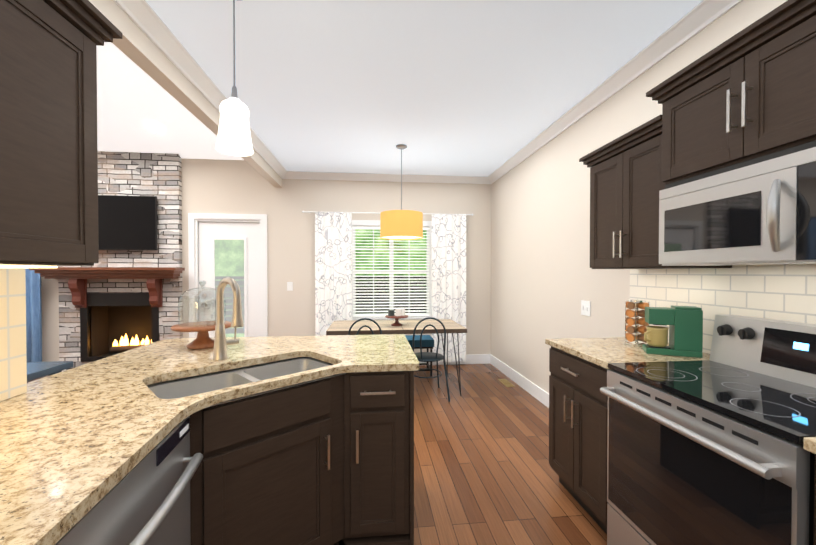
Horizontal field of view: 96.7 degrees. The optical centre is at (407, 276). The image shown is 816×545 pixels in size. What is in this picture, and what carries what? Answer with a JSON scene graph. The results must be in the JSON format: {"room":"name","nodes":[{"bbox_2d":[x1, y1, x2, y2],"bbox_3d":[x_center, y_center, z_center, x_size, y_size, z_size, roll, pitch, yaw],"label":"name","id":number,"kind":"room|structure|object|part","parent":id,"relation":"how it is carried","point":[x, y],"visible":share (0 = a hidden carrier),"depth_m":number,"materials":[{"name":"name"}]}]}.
{"room":"kitchen","nodes":[
{"label":"kitchen","id":0,"kind":"room"},
{"bbox_2d":[96,42,243,159],"bbox_3d":[-3.954,-2.817,0.893,5.050,2.650,7.900,0,1,-6],"label":"ceiling","id":1,"kind":"structure","parent":0,"point":[133,98],"depth_m":4.27,"materials":[{"name":"white paint"}]},
{"bbox_2d":[89,0,281,186],"bbox_3d":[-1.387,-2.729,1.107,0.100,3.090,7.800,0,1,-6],"label":"header beam","id":2,"kind":"structure","parent":0,"point":[136,45],"depth_m":2.18,"materials":[{"name":"beige"}]},
{"bbox_2d":[41,158,490,361],"bbox_3d":[-2.775,-0.320,4.964,8.020,3.200,0.100,0,1,-6],"label":"wall","id":3,"kind":"structure","parent":0,"point":[220,186],"depth_m":5.04,"materials":[{"name":"beige paint"}]},
{"bbox_2d":[25,268,41,361],"bbox_3d":[-5.348,0.137,4.625,1.530,2.195,0.231,0,1,-6],"label":"curtain","id":4,"kind":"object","parent":3,"relation":"in","point":[33,322],"depth_m":4.62,"materials":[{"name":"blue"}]},
{"bbox_2d":[113,0,288,178],"bbox_3d":[-1.298,-1.348,1.132,0.078,0.092,7.800,0,1,-6],"label":"crown molding","id":5,"kind":"structure","parent":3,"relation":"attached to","point":[144,17],"depth_m":2.24,"materials":[{"name":"white wood"}]},
{"bbox_2d":[188,213,267,337],"bbox_3d":[-2.449,0.213,4.981,1.020,2.135,0.145,0,1,-6],"label":"door","id":6,"kind":"structure","parent":3,"relation":"attached to","point":[206,231],"depth_m":4.97,"materials":[{"name":"white wood"}]},
{"bbox_2d":[287,282,292,290],"bbox_3d":[-1.637,0.135,5.029,0.075,0.120,0.012,0,1,-6],"label":"light switch","id":7,"kind":"object","parent":3,"relation":"attached to","point":[289,286],"visible":1,"depth_m":5.03,"materials":[{"name":"white plastic"}]},
{"bbox_2d":[289,171,484,183],"bbox_3d":[-0.254,-1.396,5.120,2.790,0.092,0.078,0,1,-6],"label":"crown molding","id":8,"kind":"structure","parent":3,"relation":"attached to","point":[306,175],"depth_m":5.11,"materials":[{"name":"white wood"}]},
{"bbox_2d":[302,211,473,361],"bbox_3d":[-0.261,0.157,5.158,2.406,2.123,0.208,0,1,-6],"label":"nook window","id":9,"kind":"structure","parent":3,"relation":"in","point":[336,284],"depth_m":5.17,"materials":[{"name":"white fabric"}]},
{"bbox_3d":[-0.257,-0.887,5.114,2.406,0.036,0.101,0,1,-6],"label":"curtain rod","id":10,"kind":"part","parent":9,"relation":"part of","materials":[{"name":"white"}]},
{"bbox_3d":[-0.235,-0.060,5.197,1.310,1.475,0.130,0,1,-6],"label":"frame","id":11,"kind":"part","parent":9,"relation":"part of","materials":[{"name":"white wood"}]},
{"bbox_2d":[419,354,489,364],"bbox_3d":[-0.257,1.210,5.182,2.970,0.135,0.015,0,1,-6],"label":"baseboard","id":12,"kind":"structure","parent":3,"relation":"attached to","point":[474,358],"depth_m":5.30,"materials":[{"name":"white wood"}]},
{"bbox_2d":[27,363,606,544],"bbox_3d":[-2.372,1.367,1.055,8.220,0.080,8.000,0,1,-6],"label":"floor","id":13,"kind":"structure","parent":0,"point":[485,473],"depth_m":2.46,"materials":[{"name":"brown wood"}]},
{"bbox_2d":[27,361,72,381],"bbox_3d":[-2.851,0.937,1.855,1.430,0.760,0.900,0,1,-6],"label":"console table","id":14,"kind":"object","parent":13,"relation":"on","point":[35,370],"visible":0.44,"depth_m":2.23,"materials":[{"name":"blue"}]},
{"bbox_2d":[58,151,182,371],"bbox_3d":[-3.792,-0.220,4.988,1.471,3.000,0.527,0,1,-6],"label":"fireplace column","id":15,"kind":"structure","parent":13,"relation":"on","point":[125,316],"depth_m":4.77,"materials":[{"name":"grey brick"}]},
{"bbox_2d":[29,267,184,307],"bbox_3d":[-3.783,0.144,4.615,1.671,0.520,0.245,0,1,-6],"label":"mantel shelf","id":16,"kind":"object","parent":15,"relation":"attached to","point":[77,277],"visible":0.94,"depth_m":4.58,"materials":[{"name":"brown wood"}]},
{"bbox_2d":[98,195,157,249],"bbox_3d":[-3.902,-0.691,4.679,1.260,0.700,0.074,0,1,-6],"label":"television","id":17,"kind":"object","parent":15,"relation":"attached to","point":[127,222],"depth_m":4.67,"materials":[{"name":"black plastic"}]},
{"bbox_2d":[0,277,418,544],"bbox_3d":[-0.628,0.671,0.824,1.537,1.316,3.197,0,1,-6],"label":"base cabinet","id":18,"kind":"object","parent":13,"relation":"on","point":[282,440],"visible":1,"depth_m":1.40,"materials":[{"name":"black"}]},
{"bbox_2d":[55,416,202,544],"bbox_3d":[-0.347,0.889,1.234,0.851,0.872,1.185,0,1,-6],"label":"dishwasher","id":19,"kind":"object","parent":18,"relation":"in","point":[159,501],"depth_m":0.96,"materials":[{"name":"silver metal"}]},
{"bbox_2d":[170,281,230,348],"bbox_3d":[-1.170,0.210,2.069,0.312,0.377,0.312,0,1,-6],"label":"cake stand","id":20,"kind":"object","parent":18,"relation":"on","point":[203,340],"visible":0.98,"depth_m":2.02,"materials":[{"name":"brown wood"}]},
{"bbox_2d":[212,277,243,360],"bbox_3d":[-0.862,0.203,1.749,0.178,0.402,0.190,0,1,-6],"label":"faucet","id":21,"kind":"object","parent":18,"relation":"on","point":[220,342],"depth_m":1.75,"materials":[{"name":"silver metal"}]},
{"bbox_2d":[147,357,345,407],"bbox_3d":[-0.683,0.547,1.588,0.839,0.202,0.792,0,1,-6],"label":"sink","id":22,"kind":"object","parent":18,"relation":"in","point":[326,391],"depth_m":1.58,"materials":[{"name":"silver metal"}]},
{"bbox_2d":[348,318,381,334],"bbox_3d":[-0.455,0.855,3.888,0.429,0.882,0.481,0,1,-6],"label":"chair","id":23,"kind":"object","parent":13,"relation":"on","point":[361,327],"visible":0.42,"depth_m":3.66,"materials":[{"name":"grey metal"}]},
{"bbox_2d":[326,319,466,396],"bbox_3d":[-0.144,0.920,4.178,1.470,0.741,0.810,0,1,-6],"label":"dining table","id":24,"kind":"object","parent":13,"relation":"on","point":[340,327],"visible":0.71,"depth_m":3.94,"materials":[{"name":"brown wood"}]},
{"bbox_2d":[385,308,407,325],"bbox_3d":[-0.126,0.456,4.089,0.264,0.187,0.264,0,1,-6],"label":"stand","id":25,"kind":"object","parent":24,"relation":"on","point":[396,314],"visible":1,"depth_m":4.06,"materials":[{"name":"brown wood"}]},
{"bbox_2d":[405,335,433,375],"bbox_3d":[-0.245,1.045,4.772,1.130,0.475,0.370,0,1,-6],"label":"bench","id":26,"kind":"object","parent":13,"relation":"on","point":[427,342],"visible":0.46,"depth_m":4.66,"materials":[{"name":"blue fabric"}]},
{"bbox_2d":[412,317,449,401],"bbox_3d":[0.202,0.854,3.955,0.429,0.882,0.481,0,1,-6],"label":"chair","id":27,"kind":"object","parent":13,"relation":"on","point":[421,356],"visible":0.85,"depth_m":3.79,"materials":[{"name":"grey metal"}]},
{"bbox_2d":[498,379,514,386],"bbox_3d":[1.187,1.283,4.384,0.100,0.009,0.300,0,1,-6],"label":"floor vent","id":28,"kind":"object","parent":13,"relation":"in","point":[506,383],"visible":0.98,"depth_m":4.35,"materials":[{"name":"gold metal"}]},
{"bbox_2d":[545,337,815,544],"bbox_3d":[1.374,0.876,0.515,0.671,0.915,3.695,0,1,-6],"label":"base cabinet","id":29,"kind":"object","parent":13,"relation":"on","point":[578,399],"visible":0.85,"depth_m":1.95,"materials":[{"name":"black wood"}]},
{"bbox_2d":[624,299,648,346],"bbox_3d":[1.342,0.267,2.126,0.124,0.262,0.124,0,1,-6],"label":"carousel","id":30,"kind":"object","parent":29,"relation":"on","point":[637,339],"visible":0.9,"depth_m":2.10,"materials":[{"name":"silver metal"}]},
{"bbox_2d":[642,306,702,357],"bbox_3d":[1.369,0.277,1.887,0.235,0.247,0.115,0,1,24],"label":"coffee maker","id":31,"kind":"object","parent":29,"relation":"on","point":[685,323],"visible":0.96,"depth_m":1.82,"materials":[{"name":"green plastic"}]},
{"bbox_2d":[644,326,668,346],"bbox_3d":[1.298,0.315,1.910,0.130,0.097,0.100,0,1,-6],"label":"mug","id":32,"kind":"object","parent":31,"relation":"on","point":[656,336],"visible":1,"depth_m":1.88,"materials":[{"name":"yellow ceramic"}]},
{"bbox_2d":[600,314,815,544],"bbox_3d":[1.259,0.756,1.350,0.696,1.135,0.762,0,1,-6],"label":"range","id":33,"kind":"object","parent":13,"relation":"on","point":[711,451],"visible":1,"depth_m":1.31,"materials":[{"name":"silver metal"}]},
{"bbox_2d":[146,0,702,175],"bbox_3d":[0.185,-1.437,1.334,3.070,0.080,7.900,0,1,-6],"label":"ceiling","id":34,"kind":"structure","parent":0,"point":[466,87],"depth_m":2.45,"materials":[{"name":"white paint"}]},
{"bbox_2d":[216,0,252,155],"bbox_3d":[-0.850,-1.010,1.776,0.168,0.785,0.168,0,1,-6],"label":"pendant light","id":35,"kind":"object","parent":34,"relation":"hanging from","point":[234,137],"visible":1,"depth_m":1.73,"materials":[{"name":"white glass"}]},
{"bbox_2d":[380,144,422,239],"bbox_3d":[-0.070,-0.926,3.978,0.464,1.005,0.464,0,1,-6],"label":"drum pendant light","id":36,"kind":"object","parent":34,"relation":"hanging from","point":[401,224],"visible":1,"depth_m":3.80,"materials":[{"name":"yellow fabric"}]},
{"bbox_2d":[491,0,787,392],"bbox_3d":[1.662,-0.179,1.500,0.100,3.000,7.900,0,1,-6],"label":"wall","id":37,"kind":"structure","parent":0,"point":[546,279],"depth_m":3.37,"materials":[{"name":"beige paint"}]},
{"bbox_2d":[490,354,548,407],"bbox_3d":[1.363,1.226,3.869,0.015,0.135,2.920,0,1,-6],"label":"baseboard","id":38,"kind":"structure","parent":37,"relation":"attached to","point":[534,390],"depth_m":4.19,"materials":[{"name":"white wood"}]},
{"bbox_2d":[581,300,590,315],"bbox_3d":[1.454,0.259,2.972,0.012,0.120,0.120,0,1,-6],"label":"switch plate","id":39,"kind":"object","parent":37,"relation":"attached to","point":[585,308],"visible":1,"depth_m":2.96,"materials":[{"name":"white plastic"}]},
{"bbox_2d":[485,0,742,183],"bbox_3d":[1.579,-1.352,1.427,0.078,0.092,7.800,0,1,-6],"label":"crown molding","id":40,"kind":"structure","parent":37,"relation":"attached to","point":[706,12],"depth_m":2.39,"materials":[{"name":"white wood"}]},
{"bbox_2d":[579,115,732,268],"bbox_3d":[1.354,-0.408,2.076,0.389,0.726,0.674,0,1,-6],"label":"upper cabinet","id":41,"kind":"object","parent":37,"relation":"attached to","point":[627,184],"visible":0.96,"depth_m":1.99,"materials":[{"name":"black wood"}]},
{"bbox_2d":[630,264,815,353],"bbox_3d":[1.702,0.188,0.584,0.008,0.455,3.780,0,1,-6],"label":"backsplash","id":42,"kind":"structure","parent":37,"relation":"attached to","point":[787,292],"depth_m":1.76,"materials":[{"name":"tile"}]},
{"bbox_2d":[646,0,815,184],"bbox_3d":[1.405,-0.654,1.348,0.436,0.451,0.850,0,1,-6],"label":"upper cabinet","id":43,"kind":"object","parent":37,"relation":"attached to","point":[747,93],"visible":0.98,"depth_m":1.31,"materials":[{"name":"black wood"}]},
{"bbox_2d":[659,140,815,265],"bbox_3d":[1.386,-0.237,1.351,0.471,0.381,0.758,0,1,-6],"label":"microwave","id":44,"kind":"object","parent":43,"relation":"attached to","point":[761,210],"visible":1,"depth_m":1.32,"materials":[{"name":"silver metal"}]},
{"bbox_3d":[-1.195,-0.012,-0.736,0.100,2.720,4.030,0,1,-6],"label":"wall","id":45,"kind":"structure","parent":0,"visible":0},
{"bbox_2d":[0,268,26,400],"bbox_3d":[-1.222,0.200,0.067,0.008,0.443,2.428,0,1,-6],"label":"backsplash","id":46,"kind":"structure","parent":45,"relation":"attached to","point":[13,370],"depth_m":1.23,"materials":[{"name":"tile"}]},
{"bbox_2d":[0,0,107,265],"bbox_3d":[-1.134,-0.397,0.882,0.344,0.732,0.534,0,1,-6],"label":"upper cabinet","id":47,"kind":"object","parent":45,"relation":"attached to","point":[48,147],"depth_m":0.99,"materials":[{"name":"black wood"}]},
{"bbox_2d":[0,265,56,267],"bbox_3d":[-1.093,-0.019,0.239,0.200,0.006,1.750,0,1,-6],"label":"under-cabinet light","id":48,"kind":"object","parent":47,"relation":"attached to","point":[11,266],"visible":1,"depth_m":1.01,"materials":[{"name":"white plastic"}]},
{"label":"outside","id":49,"kind":"structure","parent":0,"visible":0},
{"bbox_2d":[215,276,425,333],"bbox_3d":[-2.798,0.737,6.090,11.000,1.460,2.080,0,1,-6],"label":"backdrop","id":50,"kind":"structure","parent":49,"point":[231,302],"depth_m":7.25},
{"bbox_2d":[215,229,426,336],"bbox_3d":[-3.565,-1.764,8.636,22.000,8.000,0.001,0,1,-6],"label":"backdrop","id":51,"kind":"structure","parent":49,"point":[376,232],"depth_m":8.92,"materials":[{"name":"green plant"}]}
]}

